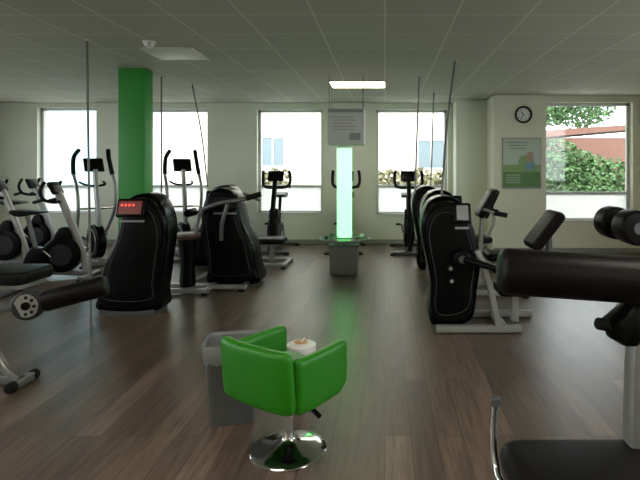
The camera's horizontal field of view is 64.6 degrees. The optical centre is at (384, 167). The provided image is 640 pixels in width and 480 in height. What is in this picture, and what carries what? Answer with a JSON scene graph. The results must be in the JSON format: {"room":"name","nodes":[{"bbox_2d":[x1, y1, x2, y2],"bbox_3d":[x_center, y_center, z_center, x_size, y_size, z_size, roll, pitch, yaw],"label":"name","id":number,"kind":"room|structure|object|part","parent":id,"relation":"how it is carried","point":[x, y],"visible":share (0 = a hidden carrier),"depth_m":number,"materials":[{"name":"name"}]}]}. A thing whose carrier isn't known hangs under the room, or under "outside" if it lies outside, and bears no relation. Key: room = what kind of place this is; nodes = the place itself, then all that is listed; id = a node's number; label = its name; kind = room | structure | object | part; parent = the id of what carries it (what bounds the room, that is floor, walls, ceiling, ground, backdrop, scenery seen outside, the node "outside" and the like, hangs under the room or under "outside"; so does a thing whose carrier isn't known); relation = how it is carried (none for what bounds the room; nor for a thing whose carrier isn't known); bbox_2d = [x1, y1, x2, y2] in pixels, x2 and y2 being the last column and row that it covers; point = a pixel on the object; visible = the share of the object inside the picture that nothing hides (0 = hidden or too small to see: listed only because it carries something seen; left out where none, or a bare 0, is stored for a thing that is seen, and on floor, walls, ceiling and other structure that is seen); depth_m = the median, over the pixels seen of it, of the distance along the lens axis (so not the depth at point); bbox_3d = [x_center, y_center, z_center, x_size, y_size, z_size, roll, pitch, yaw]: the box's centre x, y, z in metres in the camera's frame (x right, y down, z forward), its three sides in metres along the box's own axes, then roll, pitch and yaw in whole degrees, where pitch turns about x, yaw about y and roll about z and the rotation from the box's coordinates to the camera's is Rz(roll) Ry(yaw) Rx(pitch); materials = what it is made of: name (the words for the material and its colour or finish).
{"room":"gym","nodes":[
{"label":"gym","id":0,"kind":"room"},
{"bbox_2d":[118,68,152,231],"bbox_3d":[-3.400,0.105,6.820,0.360,2.890,0.240,0,0,0],"label":"pillar","id":1,"kind":"structure","parent":0,"point":[135,85],"depth_m":6.70,"materials":[{"name":"paint"}]},
{"bbox_2d":[0,103,452,238],"bbox_3d":[-3.100,0.105,10.450,10.200,2.890,0.300,0,0,0],"label":"wall","id":2,"kind":"structure","parent":0,"point":[232,127],"depth_m":10.30,"materials":[{"name":"paint"}]},
{"bbox_2d":[41,108,95,211],"bbox_3d":[-6.560,-0.150,10.445,1.220,2.200,0.070,0,0,0],"label":"frame","id":3,"kind":"object","parent":2,"relation":"attached to","point":[43,110],"visible":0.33,"depth_m":10.42,"materials":[{"name":"paint"}]},
{"bbox_2d":[44,187,94,210],"bbox_3d":[-6.560,0.650,10.447,1.110,0.490,0.006,0,0,0],"label":"pane","id":4,"kind":"object","parent":2,"relation":"attached to","point":[69,192],"visible":0.43,"depth_m":10.44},
{"bbox_2d":[48,212,94,213],"bbox_3d":[-6.560,0.935,10.345,1.220,0.030,0.150,0,0,0],"label":"sill","id":5,"kind":"structure","parent":2,"relation":"attached to","point":[48,212],"depth_m":10.34,"materials":[{"name":"paint"}]},
{"bbox_2d":[153,187,206,210],"bbox_3d":[-4.275,0.650,10.447,1.140,0.490,0.006,0,0,0],"label":"pane","id":6,"kind":"object","parent":2,"relation":"attached to","point":[175,193],"visible":0.57,"depth_m":10.44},
{"bbox_2d":[153,109,207,211],"bbox_3d":[-4.275,-0.135,10.445,1.250,2.170,0.070,0,0,0],"label":"frame","id":7,"kind":"object","parent":2,"relation":"attached to","point":[154,110],"visible":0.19,"depth_m":10.42,"materials":[{"name":"paint"}]},
{"bbox_2d":[82,239,416,242],"bbox_3d":[-3.400,1.510,10.290,9.600,0.080,0.020,0,0,0],"label":"baseboard","id":8,"kind":"structure","parent":2,"relation":"attached to","point":[108,240],"depth_m":10.28,"materials":[{"name":"paint"}]},
{"bbox_2d":[256,212,322,213],"bbox_3d":[-1.960,0.935,10.345,1.360,0.030,0.150,0,0,0],"label":"sill","id":9,"kind":"structure","parent":2,"relation":"attached to","point":[257,212],"depth_m":10.27,"materials":[{"name":"paint"}]},
{"bbox_2d":[258,110,322,211],"bbox_3d":[-1.960,-0.130,10.445,1.360,2.160,0.070,0,0,0],"label":"frame","id":10,"kind":"object","parent":2,"relation":"attached to","point":[260,112],"visible":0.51,"depth_m":10.42,"materials":[{"name":"paint"}]},
{"bbox_2d":[261,187,320,210],"bbox_3d":[-1.960,0.650,10.447,1.250,0.490,0.006,0,0,0],"label":"pane","id":11,"kind":"object","parent":2,"relation":"attached to","point":[298,198],"visible":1,"depth_m":10.44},
{"bbox_2d":[376,213,403,214],"bbox_3d":[0.550,0.955,10.345,1.480,0.030,0.150,0,0,0],"label":"sill","id":12,"kind":"structure","parent":2,"relation":"attached to","point":[376,213],"depth_m":10.30,"materials":[{"name":"paint"}]},
{"bbox_2d":[376,110,446,212],"bbox_3d":[0.550,-0.120,10.445,1.480,2.180,0.070,0,0,0],"label":"frame","id":13,"kind":"object","parent":2,"relation":"attached to","point":[377,111],"visible":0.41,"depth_m":10.42,"materials":[{"name":"paint"}]},
{"bbox_2d":[379,187,443,211],"bbox_3d":[0.550,0.660,10.447,1.370,0.510,0.006,0,0,0],"label":"pane","id":14,"kind":"object","parent":2,"relation":"attached to","point":[390,200],"visible":0.5,"depth_m":10.44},
{"bbox_2d":[160,112,443,184],"bbox_3d":[-2.700,-2.300,20.150,12.600,8.300,0.300,0,0,0],"label":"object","id":15,"kind":"object","parent":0,"point":[181,134],"depth_m":20.00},
{"bbox_2d":[0,243,639,479],"bbox_3d":[-1.760,1.600,3.800,13.480,0.100,13.900,0,0,0],"label":"floor","id":16,"kind":"structure","parent":0,"point":[113,397],"depth_m":3.60,"materials":[{"name":"wood"}]},
{"bbox_2d":[0,262,22,297],"bbox_3d":[-5.090,0.865,6.001,1.070,1.370,0.630,0,0,-5],"label":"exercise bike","id":17,"kind":"object","parent":16,"relation":"on","point":[3,293],"visible":0.38,"depth_m":6.04,"materials":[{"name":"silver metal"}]},
{"bbox_2d":[0,179,28,263],"bbox_3d":[-6.140,0.865,7.901,1.070,1.370,0.630,0,0,-5],"label":"exercise bike","id":18,"kind":"object","parent":16,"relation":"on","point":[13,242],"visible":0.91,"depth_m":7.87,"materials":[{"name":"silver metal"}]},
{"bbox_2d":[0,178,54,248],"bbox_3d":[-6.390,0.865,9.000,1.070,1.370,0.630,0,0,0],"label":"exercise bike","id":19,"kind":"object","parent":16,"relation":"on","point":[43,228],"visible":0.56,"depth_m":8.93,"materials":[{"name":"silver metal"}]},
{"bbox_2d":[0,264,109,393],"bbox_3d":[-2.795,0.900,3.780,1.580,1.301,0.860,0,0,0],"label":"machine","id":20,"kind":"object","parent":16,"relation":"on","point":[29,304],"visible":1,"depth_m":3.55,"materials":[{"name":"grey plastic"}]},
{"bbox_3d":[-2.890,1.030,3.597,0.728,0.180,0.093,0,0,2],"label":"hub arm","id":21,"kind":"part","parent":20,"relation":"part of","materials":[{"name":"grey paint"}]},
{"bbox_3d":[-3.080,1.510,3.610,0.943,0.070,0.070,0,0,5],"label":"rail","id":22,"kind":"part","parent":20,"relation":"part of","materials":[{"name":"silver metal"}]},
{"bbox_3d":[-2.916,1.294,3.587,0.683,0.462,0.080,0,0,4],"label":"leg","id":23,"kind":"part","parent":20,"relation":"part of","materials":[{"name":"silver metal"}]},
{"bbox_3d":[-3.000,0.920,4.000,0.400,0.040,0.300,0,0,0],"label":"seat plate","id":24,"kind":"part","parent":20,"relation":"part of","materials":[{"name":"silver metal"}]},
{"bbox_3d":[-3.000,0.850,4.000,0.500,0.100,0.420,0,0,0],"label":"seat","id":25,"kind":"part","parent":20,"relation":"part of","materials":[{"name":"leather"}]},
{"bbox_2d":[9,180,100,281],"bbox_3d":[-4.670,0.865,7.001,1.070,1.370,0.630,0,0,-8],"label":"exercise bike","id":26,"kind":"object","parent":16,"relation":"on","point":[66,250],"visible":0.93,"depth_m":6.95,"materials":[{"name":"silver metal"}]},
{"bbox_3d":[-4.908,0.960,6.968,0.194,0.593,0.056,0,0,-8],"label":"seat post","id":27,"kind":"part","parent":26,"relation":"part of","materials":[{"name":"silver metal"}]},
{"bbox_3d":[-4.700,0.450,6.785,0.154,0.084,0.046,0,0,0],"label":"handle","id":28,"kind":"part","parent":26,"relation":"part of","materials":[{"name":"rubber"}]},
{"bbox_2d":[71,148,116,268],"bbox_3d":[-5.011,0.615,8.410,1.560,1.871,0.670,0,0,42],"label":"elliptical trainer","id":29,"kind":"object","parent":16,"relation":"on","point":[98,233],"visible":0.76,"depth_m":8.07,"materials":[{"name":"silver metal"}]},
{"bbox_3d":[-4.955,0.488,8.054,0.127,1.599,0.430,0,0,-43],"label":"swing arm","id":30,"kind":"part","parent":29,"relation":"part of","materials":[{"name":"silver metal"}]},
{"bbox_3d":[-4.765,0.260,8.188,0.242,0.095,0.396,0,0,42],"label":"fixed handle","id":31,"kind":"part","parent":29,"relation":"part of","materials":[{"name":"rubber"}]},
{"bbox_3d":[-4.717,0.489,8.451,0.665,1.602,0.142,0,0,42],"label":"swing arm","id":32,"kind":"part","parent":29,"relation":"part of","materials":[{"name":"silver metal"}]},
{"bbox_2d":[96,192,177,314],"bbox_3d":[-2.696,0.908,5.416,0.773,1.283,0.446,0,0,0],"label":"machine","id":33,"kind":"object","parent":16,"relation":"on","point":[138,269],"visible":0.99,"depth_m":5.26,"materials":[{"name":"black plastic"}]},
{"bbox_3d":[-2.730,1.525,5.450,0.580,0.050,0.320,0,0,0],"label":"plate","id":34,"kind":"part","parent":33,"relation":"part of","materials":[{"name":"grey paint"}]},
{"bbox_2d":[163,150,202,262],"bbox_3d":[-3.689,0.615,8.912,0.670,1.871,1.560,0,0,-35],"label":"elliptical trainer","id":35,"kind":"object","parent":16,"relation":"on","point":[183,166],"visible":0.46,"depth_m":8.58,"materials":[{"name":"silver metal"}]},
{"bbox_3d":[-3.714,0.488,8.553,0.127,1.599,0.430,0,0,-30],"label":"swing arm","id":36,"kind":"part","parent":35,"relation":"part of","materials":[{"name":"silver metal"}]},
{"bbox_3d":[-3.498,0.260,8.641,0.396,0.095,0.242,0,0,-35],"label":"fixed handle","id":37,"kind":"part","parent":35,"relation":"part of","materials":[{"name":"rubber"}]},
{"bbox_3d":[-3.393,0.489,8.886,0.142,1.602,0.665,0,0,-35],"label":"swing arm","id":38,"kind":"part","parent":35,"relation":"part of","materials":[{"name":"silver metal"}]},
{"bbox_2d":[171,187,266,295],"bbox_3d":[-2.224,0.908,6.610,1.272,1.283,1.140,0,0,0],"label":"machine","id":39,"kind":"object","parent":16,"relation":"on","point":[234,258],"visible":0.95,"depth_m":6.50,"materials":[{"name":"black plastic"}]},
{"bbox_3d":[-2.480,0.850,6.290,0.310,0.080,0.310,0,0,0],"label":"stool seat","id":40,"kind":"part","parent":39,"relation":"part of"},
{"bbox_3d":[-2.510,1.505,6.130,0.700,0.060,0.070,0,0,0],"label":"rail","id":41,"kind":"part","parent":39,"relation":"part of","materials":[{"name":"silver metal"}]},
{"bbox_3d":[-2.510,1.505,6.410,0.700,0.060,0.070,0,0,0],"label":"rail","id":42,"kind":"part","parent":39,"relation":"part of","materials":[{"name":"silver metal"}]},
{"bbox_3d":[-2.380,0.726,6.397,0.132,0.412,0.057,0,0,-14],"label":"lever arm","id":43,"kind":"part","parent":39,"relation":"part of","materials":[{"name":"silver metal"}]},
{"bbox_3d":[-2.160,1.505,6.330,0.800,0.060,0.070,0,0,0],"label":"rail","id":44,"kind":"part","parent":39,"relation":"part of","materials":[{"name":"silver metal"}]},
{"bbox_3d":[-1.989,0.440,6.401,0.722,0.233,0.112,0,0,-3],"label":"lever arm","id":45,"kind":"part","parent":39,"relation":"part of","materials":[{"name":"silver metal"}]},
{"bbox_3d":[-2.064,0.690,6.400,0.180,0.496,0.086,0,0,32],"label":"lever arm","id":46,"kind":"part","parent":39,"relation":"part of","materials":[{"name":"silver metal"}]},
{"bbox_2d":[202,330,259,426],"bbox_3d":[-0.944,1.304,3.110,0.355,0.492,0.299,0,0,-12],"label":"waste bin","id":47,"kind":"object","parent":16,"relation":"on","point":[224,410],"visible":0.58,"depth_m":2.99,"materials":[{"name":"plastic"}]},
{"bbox_2d":[195,184,292,269],"bbox_3d":[-2.281,0.908,7.960,1.523,1.283,0.660,0,0,0],"label":"machine","id":48,"kind":"object","parent":16,"relation":"on","point":[271,241],"visible":0.21,"depth_m":7.77,"materials":[{"name":"black plastic"}]},
{"bbox_3d":[-2.168,0.449,7.680,0.520,0.150,0.092,0,0,0],"label":"lever arm","id":49,"kind":"part","parent":48,"relation":"part of","materials":[{"name":"silver metal"}]},
{"bbox_3d":[-1.800,1.350,7.960,0.080,0.300,0.080,0,0,0],"label":"seat post","id":50,"kind":"part","parent":48,"relation":"part of","materials":[{"name":"silver metal"}]},
{"bbox_3d":[-1.800,1.150,7.960,0.420,0.090,0.400,0,0,0],"label":"seat","id":51,"kind":"part","parent":48,"relation":"part of","materials":[{"name":"leather"}]},
{"bbox_3d":[-2.020,1.505,7.720,1.000,0.060,0.070,0,0,0],"label":"rail","id":52,"kind":"part","parent":48,"relation":"part of","materials":[{"name":"silver metal"}]},
{"bbox_3d":[-2.020,1.505,8.200,1.000,0.060,0.070,0,0,0],"label":"rail","id":53,"kind":"part","parent":48,"relation":"part of","materials":[{"name":"silver metal"}]},
{"bbox_2d":[261,170,299,254],"bbox_3d":[-2.060,0.795,9.489,0.693,1.509,1.177,0,0,0],"label":"exercise bike","id":54,"kind":"object","parent":16,"relation":"on","point":[275,227],"visible":0.75,"depth_m":9.34,"materials":[{"name":"grey paint"}]},
{"bbox_3d":[-2.060,0.901,9.753,0.062,0.652,0.214,0,0,0],"label":"seat post","id":55,"kind":"part","parent":54,"relation":"part of","materials":[{"name":"black plastic"}]},
{"bbox_2d":[220,325,346,472],"bbox_3d":[-0.552,1.225,2.716,0.546,0.650,0.504,0,0,33],"label":"swivel chair","id":56,"kind":"object","parent":16,"relation":"on","point":[259,371],"visible":1,"depth_m":2.57,"materials":[{"name":"leather"}]},
{"bbox_3d":[-0.665,1.058,2.553,0.507,0.315,0.109,0,0,33],"label":"backrest","id":57,"kind":"part","parent":56,"relation":"part of","materials":[{"name":"green leather"}]},
{"bbox_3d":[-0.724,1.087,2.881,0.078,0.275,0.412,0,0,33],"label":"armrest","id":58,"kind":"part","parent":56,"relation":"part of","materials":[{"name":"green leather"}]},
{"bbox_2d":[285,350,305,360],"bbox_3d":[-0.530,1.145,2.750,0.380,0.120,0.400,0,0,33],"label":"seat cushion","id":59,"kind":"object","parent":56,"relation":"on","point":[294,355],"depth_m":2.91,"materials":[{"name":"green leather"}]},
{"bbox_3d":[-0.357,1.274,2.599,0.063,0.044,0.026,0,0,38],"label":"lever knob","id":60,"kind":"part","parent":56,"relation":"part of","materials":[{"name":"black plastic"}]},
{"bbox_3d":[-0.331,1.087,2.627,0.078,0.275,0.412,0,0,33],"label":"armrest","id":61,"kind":"part","parent":56,"relation":"part of","materials":[{"name":"green leather"}]},
{"bbox_2d":[287,337,315,354],"bbox_3d":[-0.550,1.331,3.280,0.196,0.438,0.196,0,0,0],"label":"candle","id":62,"kind":"object","parent":16,"relation":"on","point":[305,346],"visible":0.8,"depth_m":3.23,"materials":[{"name":"white wax"}]},
{"bbox_2d":[319,145,369,274],"bbox_3d":[-0.600,0.600,7.400,0.744,1.900,0.744,0,0,0],"label":"lamp","id":63,"kind":"object","parent":16,"relation":"on","point":[344,252],"visible":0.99,"depth_m":7.29,"materials":[{"name":"glass"}]},
{"bbox_2d":[336,237,352,243],"bbox_3d":[-0.600,1.065,7.400,0.260,0.090,0.260,0,0,0],"label":"socket","id":64,"kind":"object","parent":63,"relation":"attached to","point":[337,238],"depth_m":7.30,"materials":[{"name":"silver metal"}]},
{"bbox_2d":[324,170,364,254],"bbox_3d":[-0.740,0.795,9.489,0.693,1.509,1.177,0,0,0],"label":"exercise bike","id":65,"kind":"object","parent":16,"relation":"on","point":[327,252],"visible":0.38,"depth_m":9.46,"materials":[{"name":"grey paint"}]},
{"bbox_2d":[390,170,423,255],"bbox_3d":[0.440,0.795,9.389,0.693,1.509,1.177,0,0,0],"label":"exercise bike","id":66,"kind":"object","parent":16,"relation":"on","point":[409,235],"visible":0.86,"depth_m":9.15,"materials":[{"name":"grey paint"}]},
{"bbox_2d":[411,185,499,272],"bbox_3d":[1.075,0.909,7.750,1.334,1.281,0.740,0,0,0],"label":"machine","id":67,"kind":"object","parent":16,"relation":"on","point":[416,198],"visible":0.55,"depth_m":7.54,"materials":[{"name":"black plastic"}]},
{"bbox_3d":[1.430,1.100,7.750,0.420,0.090,0.400,0,0,0],"label":"seat","id":68,"kind":"part","parent":67,"relation":"part of","materials":[{"name":"black plastic"}]},
{"bbox_3d":[1.586,0.904,7.750,0.257,0.717,0.052,0,0,0],"label":"post","id":69,"kind":"part","parent":67,"relation":"part of","materials":[{"name":"silver metal"}]},
{"bbox_3d":[1.610,0.550,7.750,0.264,0.447,0.360,0,0,0],"label":"backrest","id":70,"kind":"part","parent":67,"relation":"part of","materials":[{"name":"leather"}]},
{"bbox_2d":[420,189,528,298],"bbox_3d":[1.084,0.909,6.300,1.273,1.281,0.740,0,0,0],"label":"machine","id":71,"kind":"object","parent":16,"relation":"on","point":[483,208],"visible":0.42,"depth_m":6.15,"materials":[{"name":"black plastic"}]},
{"bbox_3d":[1.205,1.009,6.300,0.130,0.965,0.060,0,0,0],"label":"frame post","id":72,"kind":"part","parent":71,"relation":"part of","materials":[{"name":"silver metal"}]},
{"bbox_3d":[1.270,0.450,6.300,0.239,0.345,0.320,0,0,0],"label":"backrest","id":73,"kind":"part","parent":71,"relation":"part of","materials":[{"name":"leather"}]},
{"bbox_3d":[1.195,1.505,6.580,1.050,0.060,0.070,0,0,0],"label":"rail","id":74,"kind":"part","parent":71,"relation":"part of","materials":[{"name":"silver metal"}]},
{"bbox_3d":[1.195,1.505,6.020,1.050,0.060,0.070,0,0,0],"label":"rail","id":75,"kind":"part","parent":71,"relation":"part of","materials":[{"name":"silver metal"}]},
{"bbox_3d":[1.291,0.540,6.127,0.181,0.096,0.353,0,0,-43],"label":"handle","id":76,"kind":"part","parent":71,"relation":"part of","materials":[{"name":"silver metal"}]},
{"bbox_3d":[1.470,1.100,6.300,0.420,0.090,0.400,0,0,0],"label":"seat","id":77,"kind":"part","parent":71,"relation":"part of","materials":[{"name":"black plastic"}]},
{"bbox_2d":[419,195,564,332],"bbox_3d":[1.066,0.909,4.933,1.437,1.281,0.695,0,0,0],"label":"machine","id":78,"kind":"object","parent":16,"relation":"on","point":[454,258],"visible":0.88,"depth_m":4.75,"materials":[{"name":"black plastic"}]},
{"bbox_3d":[0.650,1.520,4.950,0.380,0.060,0.320,0,0,0],"label":"plate","id":79,"kind":"part","parent":78,"relation":"part of","materials":[{"name":"grey paint"}]},
{"bbox_3d":[0.880,1.510,4.700,0.800,0.070,0.070,0,0,0],"label":"floor rail","id":80,"kind":"part","parent":78,"relation":"part of","materials":[{"name":"silver metal"}]},
{"bbox_3d":[0.971,0.959,4.642,0.491,0.294,0.130,0,0,9],"label":"lever","id":81,"kind":"part","parent":78,"relation":"part of","materials":[{"name":"black plastic"}]},
{"bbox_3d":[0.961,1.132,4.700,0.257,0.746,0.080,0,0,0],"label":"leg","id":82,"kind":"part","parent":78,"relation":"part of","materials":[{"name":"silver metal"}]},
{"bbox_3d":[1.120,1.505,4.965,0.070,0.070,0.530,0,0,0],"label":"cross rail","id":83,"kind":"part","parent":78,"relation":"part of","materials":[{"name":"silver metal"}]},
{"bbox_3d":[1.000,1.510,5.200,1.040,0.070,0.070,0,0,0],"label":"floor rail","id":84,"kind":"part","parent":78,"relation":"part of","materials":[{"name":"silver metal"}]},
{"bbox_3d":[1.280,1.190,4.950,0.360,0.090,0.360,0,0,0],"label":"seat","id":85,"kind":"part","parent":78,"relation":"part of","materials":[{"name":"leather"}]},
{"bbox_3d":[1.280,1.365,4.950,0.080,0.290,0.080,0,0,0],"label":"seat post","id":86,"kind":"part","parent":78,"relation":"part of","materials":[{"name":"silver metal"}]},
{"bbox_3d":[1.620,0.630,5.100,0.329,0.389,0.360,0,0,0],"label":"backrest","id":87,"kind":"part","parent":78,"relation":"part of","materials":[{"name":"leather"}]},
{"bbox_3d":[1.485,0.973,5.033,0.459,0.608,0.063,0,0,-21],"label":"post","id":88,"kind":"part","parent":78,"relation":"part of","materials":[{"name":"silver metal"}]},
{"bbox_2d":[490,248,639,479],"bbox_3d":[0.913,0.919,1.795,1.043,1.261,0.610,0,0,0],"label":"machine","id":89,"kind":"object","parent":16,"relation":"on","point":[519,272],"visible":1,"depth_m":1.75,"materials":[{"name":"leather"}]},
{"bbox_3d":[0.540,1.018,1.810,0.321,0.299,0.095,0,0,16],"label":"handle","id":90,"kind":"part","parent":89,"relation":"part of","materials":[{"name":"silver metal"}]},
{"bbox_3d":[0.830,1.065,1.700,0.820,0.085,0.420,0,0,0],"label":"seat","id":91,"kind":"part","parent":89,"relation":"part of","materials":[{"name":"leather"}]},
{"bbox_3d":[0.805,0.573,1.825,0.077,0.055,0.044,0,0,-8],"label":"clamp knob","id":92,"kind":"part","parent":89,"relation":"part of","materials":[{"name":"plastic"}]},
{"bbox_3d":[0.940,1.008,1.860,0.096,1.005,0.080,0,0,0],"label":"post","id":93,"kind":"part","parent":89,"relation":"part of","materials":[{"name":"silver metal"}]},
{"bbox_2d":[593,206,639,245],"bbox_3d":[2.605,0.921,4.500,1.229,1.257,0.780,0,0,0],"label":"machine","id":94,"kind":"object","parent":16,"relation":"on","point":[618,223],"visible":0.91,"depth_m":4.31,"materials":[{"name":"metal"}]},
{"bbox_2d":[0,0,639,102],"bbox_3d":[-1.760,-1.420,3.800,13.480,0.160,13.900,0,0,0],"label":"ceiling","id":95,"kind":"structure","parent":0,"point":[258,51],"depth_m":5.61,"materials":[{"name":"tile"}]},
{"bbox_2d":[84,39,91,316],"bbox_3d":[-3.087,0.105,5.200,0.077,2.890,0.050,0,0,0],"label":"power cable","id":96,"kind":"object","parent":95,"relation":"hanging from","point":[87,40],"depth_m":5.19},
{"bbox_2d":[142,40,156,47],"bbox_3d":[-2.500,-1.312,5.300,0.144,0.055,0.144,0,0,0],"label":"smoke detector","id":97,"kind":"object","parent":95,"relation":"attached to","point":[147,43],"visible":1,"depth_m":5.26,"materials":[{"name":"white plastic"}]},
{"bbox_2d":[160,75,162,192],"bbox_3d":[-3.220,-0.370,7.200,0.050,1.940,0.050,0,0,0],"label":"power cable","id":98,"kind":"object","parent":95,"relation":"hanging from","point":[160,75],"depth_m":7.19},
{"bbox_2d":[137,47,209,59],"bbox_3d":[-2.450,-1.334,5.850,0.600,0.012,0.600,0,0,0],"label":"rim","id":99,"kind":"object","parent":95,"relation":"attached to","point":[140,48],"visible":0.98,"depth_m":5.60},
{"bbox_2d":[142,49,205,58],"bbox_3d":[-2.450,-1.334,5.850,0.550,0.010,0.550,0,0,0],"label":"diffuser","id":100,"kind":"object","parent":99,"relation":"attached to","point":[161,53],"visible":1,"depth_m":5.80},
{"bbox_2d":[190,83,207,186],"bbox_3d":[-2.907,-0.520,7.831,0.337,1.645,0.187,0,0,0],"label":"power cable","id":101,"kind":"object","parent":95,"relation":"hanging from","point":[190,83],"depth_m":7.82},
{"bbox_2d":[328,75,364,144],"bbox_3d":[-0.560,-0.840,7.347,0.520,1.000,0.406,0,0,0],"label":"hanging sign","id":102,"kind":"object","parent":95,"relation":"hanging from","point":[346,126],"visible":1,"depth_m":7.15,"materials":[{"name":"grey paint"}]},
{"bbox_2d":[349,133,360,139],"bbox_3d":[-0.430,-0.450,7.147,0.160,0.100,0.004,0,0,0],"label":"picture","id":103,"kind":"object","parent":102,"relation":"attached to","point":[352,136],"depth_m":7.15},
{"bbox_2d":[328,81,385,87],"bbox_3d":[-0.430,-1.334,8.000,0.900,0.012,0.600,0,0,0],"label":"rim","id":104,"kind":"object","parent":95,"relation":"attached to","point":[328,81],"visible":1,"depth_m":7.70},
{"bbox_2d":[330,82,384,87],"bbox_3d":[-0.430,-1.334,8.000,0.850,0.010,0.550,0,0,0],"label":"diffuser","id":105,"kind":"object","parent":104,"relation":"attached to","point":[334,84],"visible":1,"depth_m":7.96,"materials":[{"name":"white"}]},
{"bbox_2d":[414,75,420,192],"bbox_3d":[0.462,-0.495,7.107,0.107,1.693,0.237,0,0,0],"label":"power cable","id":106,"kind":"object","parent":95,"relation":"hanging from","point":[417,75],"depth_m":7.09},
{"bbox_2d":[430,92,434,185],"bbox_3d":[0.797,-0.495,8.357,0.177,1.701,0.935,0,0,0],"label":"power cable","id":107,"kind":"object","parent":95,"relation":"hanging from","point":[433,92],"depth_m":8.29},
{"bbox_2d":[441,59,456,194],"bbox_3d":[0.722,-0.520,5.583,0.347,1.655,1.284,0,0,0],"label":"power cable","id":108,"kind":"object","parent":95,"relation":"hanging from","point":[445,142],"depth_m":5.49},
{"bbox_2d":[453,100,486,246],"bbox_3d":[1.700,0.105,10.070,0.600,2.890,0.460,0,0,0],"label":"wall","id":109,"kind":"structure","parent":0,"point":[469,116],"depth_m":9.84,"materials":[{"name":"paint"}]},
{"bbox_2d":[486,98,489,248],"bbox_3d":[2.100,0.105,10.050,0.200,2.890,1.100,0,0,0],"label":"wall return","id":110,"kind":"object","parent":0,"point":[488,100],"depth_m":9.66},
{"bbox_2d":[490,95,638,249],"bbox_3d":[3.340,0.105,9.350,2.680,2.890,0.300,0,0,0],"label":"wall","id":111,"kind":"structure","parent":0,"point":[524,207],"depth_m":9.20,"materials":[{"name":"paint"}]},
{"bbox_2d":[502,138,540,187],"bbox_3d":[2.510,-0.090,9.178,0.720,0.930,0.040,0,0,0],"label":"poster","id":112,"kind":"object","parent":111,"relation":"attached to","point":[521,157],"visible":1,"depth_m":9.17,"materials":[{"name":"green paper"}]},
{"bbox_2d":[515,106,531,122],"bbox_3d":[2.540,-0.980,9.175,0.316,0.316,0.050,0,0,0],"label":"wall clock","id":113,"kind":"object","parent":111,"relation":"attached to","point":[523,114],"visible":1,"depth_m":9.17,"materials":[{"name":"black plastic"}]},
{"bbox_2d":[494,248,639,251],"bbox_3d":[3.340,1.510,9.190,2.680,0.080,0.020,0,0,0],"label":"baseboard","id":114,"kind":"structure","parent":111,"relation":"attached to","point":[553,249],"depth_m":9.18,"materials":[{"name":"paint"}]},
{"bbox_2d":[564,220,592,221],"bbox_3d":[3.755,0.975,9.245,1.610,0.030,0.150,0,0,0],"label":"sill","id":115,"kind":"structure","parent":111,"relation":"attached to","point":[565,220],"depth_m":9.17,"materials":[{"name":"paint"}]},
{"bbox_2d":[546,195,625,217],"bbox_3d":[3.755,0.715,9.347,1.500,0.440,0.006,0,0,0],"label":"pane","id":116,"kind":"object","parent":111,"relation":"attached to","point":[571,206],"visible":0.71,"depth_m":9.35,"materials":[{"name":"glass"}]},
{"bbox_2d":[545,103,629,219],"bbox_3d":[3.755,-0.110,9.345,1.610,2.200,0.070,0,0,0],"label":"frame","id":117,"kind":"object","parent":111,"relation":"attached to","point":[627,105],"visible":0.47,"depth_m":9.32,"materials":[{"name":"paint"}]},
{"bbox_2d":[639,95,639,247],"bbox_3d":[4.780,0.105,3.250,0.200,2.890,12.500,0,0,0],"label":"wall","id":118,"kind":"structure","parent":0,"point":[639,95],"depth_m":9.20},
{"label":"outside","id":119,"kind":"structure","parent":0,"visible":0},
{"bbox_3d":[0.000,1.900,12.000,90.000,0.100,60.000,0,0,0],"label":"ground","id":120,"kind":"structure","parent":119,"visible":0},
{"bbox_2d":[47,111,159,184],"bbox_3d":[-15.500,-2.300,20.050,13.000,8.300,0.500,0,0,0],"label":"facade side wing","id":121,"kind":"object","parent":120,"relation":"on","point":[66,130],"visible":0.02,"depth_m":19.80},
{"bbox_2d":[262,136,284,166],"bbox_3d":[-4.475,-0.650,19.970,0.970,1.220,0.060,0,0,0],"label":"window frame","id":122,"kind":"structure","parent":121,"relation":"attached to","point":[272,137],"depth_m":19.94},
{"bbox_2d":[262,138,282,164],"bbox_3d":[-4.475,-0.650,19.985,0.850,1.100,0.030,0,0,0],"label":"pane","id":123,"kind":"object","parent":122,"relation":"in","point":[266,142],"depth_m":19.97,"materials":[{"name":"glass"}]},
{"bbox_2d":[417,139,443,169],"bbox_3d":[1.850,-0.550,19.970,1.120,1.220,0.060,0,0,0],"label":"window frame","id":124,"kind":"structure","parent":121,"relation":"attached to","point":[418,139],"depth_m":19.94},
{"bbox_2d":[419,140,443,167],"bbox_3d":[1.850,-0.550,19.985,1.000,1.100,0.030,0,0,0],"label":"pane","id":125,"kind":"object","parent":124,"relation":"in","point":[424,145],"depth_m":19.97,"materials":[{"name":"glass"}]},
{"bbox_2d":[265,167,441,184],"bbox_3d":[-1.205,0.953,16.510,8.052,2.074,1.168,0,0,0],"label":"hedge","id":126,"kind":"object","parent":120,"relation":"on","point":[437,180],"visible":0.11,"depth_m":16.38,"materials":[{"name":"green plant"}]},
{"bbox_2d":[546,106,616,128],"bbox_3d":[9.585,-1.463,28.053,6.507,6.646,3.303,0,0,0],"label":"tree","id":127,"kind":"object","parent":120,"relation":"on","point":[590,113],"visible":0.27,"depth_m":27.37,"materials":[{"name":"green plant"}]},
{"bbox_2d":[546,138,624,191],"bbox_3d":[6.534,0.565,16.088,4.956,3.095,1.214,0,0,3],"label":"bush","id":128,"kind":"object","parent":120,"relation":"on","point":[587,176],"visible":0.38,"depth_m":15.84,"materials":[{"name":"green plant"}]},
{"bbox_2d":[546,125,624,191],"bbox_3d":[7.700,0.100,18.500,5.800,3.500,2.600,0,0,0],"label":"building","id":129,"kind":"structure","parent":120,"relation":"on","point":[614,148],"depth_m":17.30,"materials":[{"name":"red brick"}]}
]}

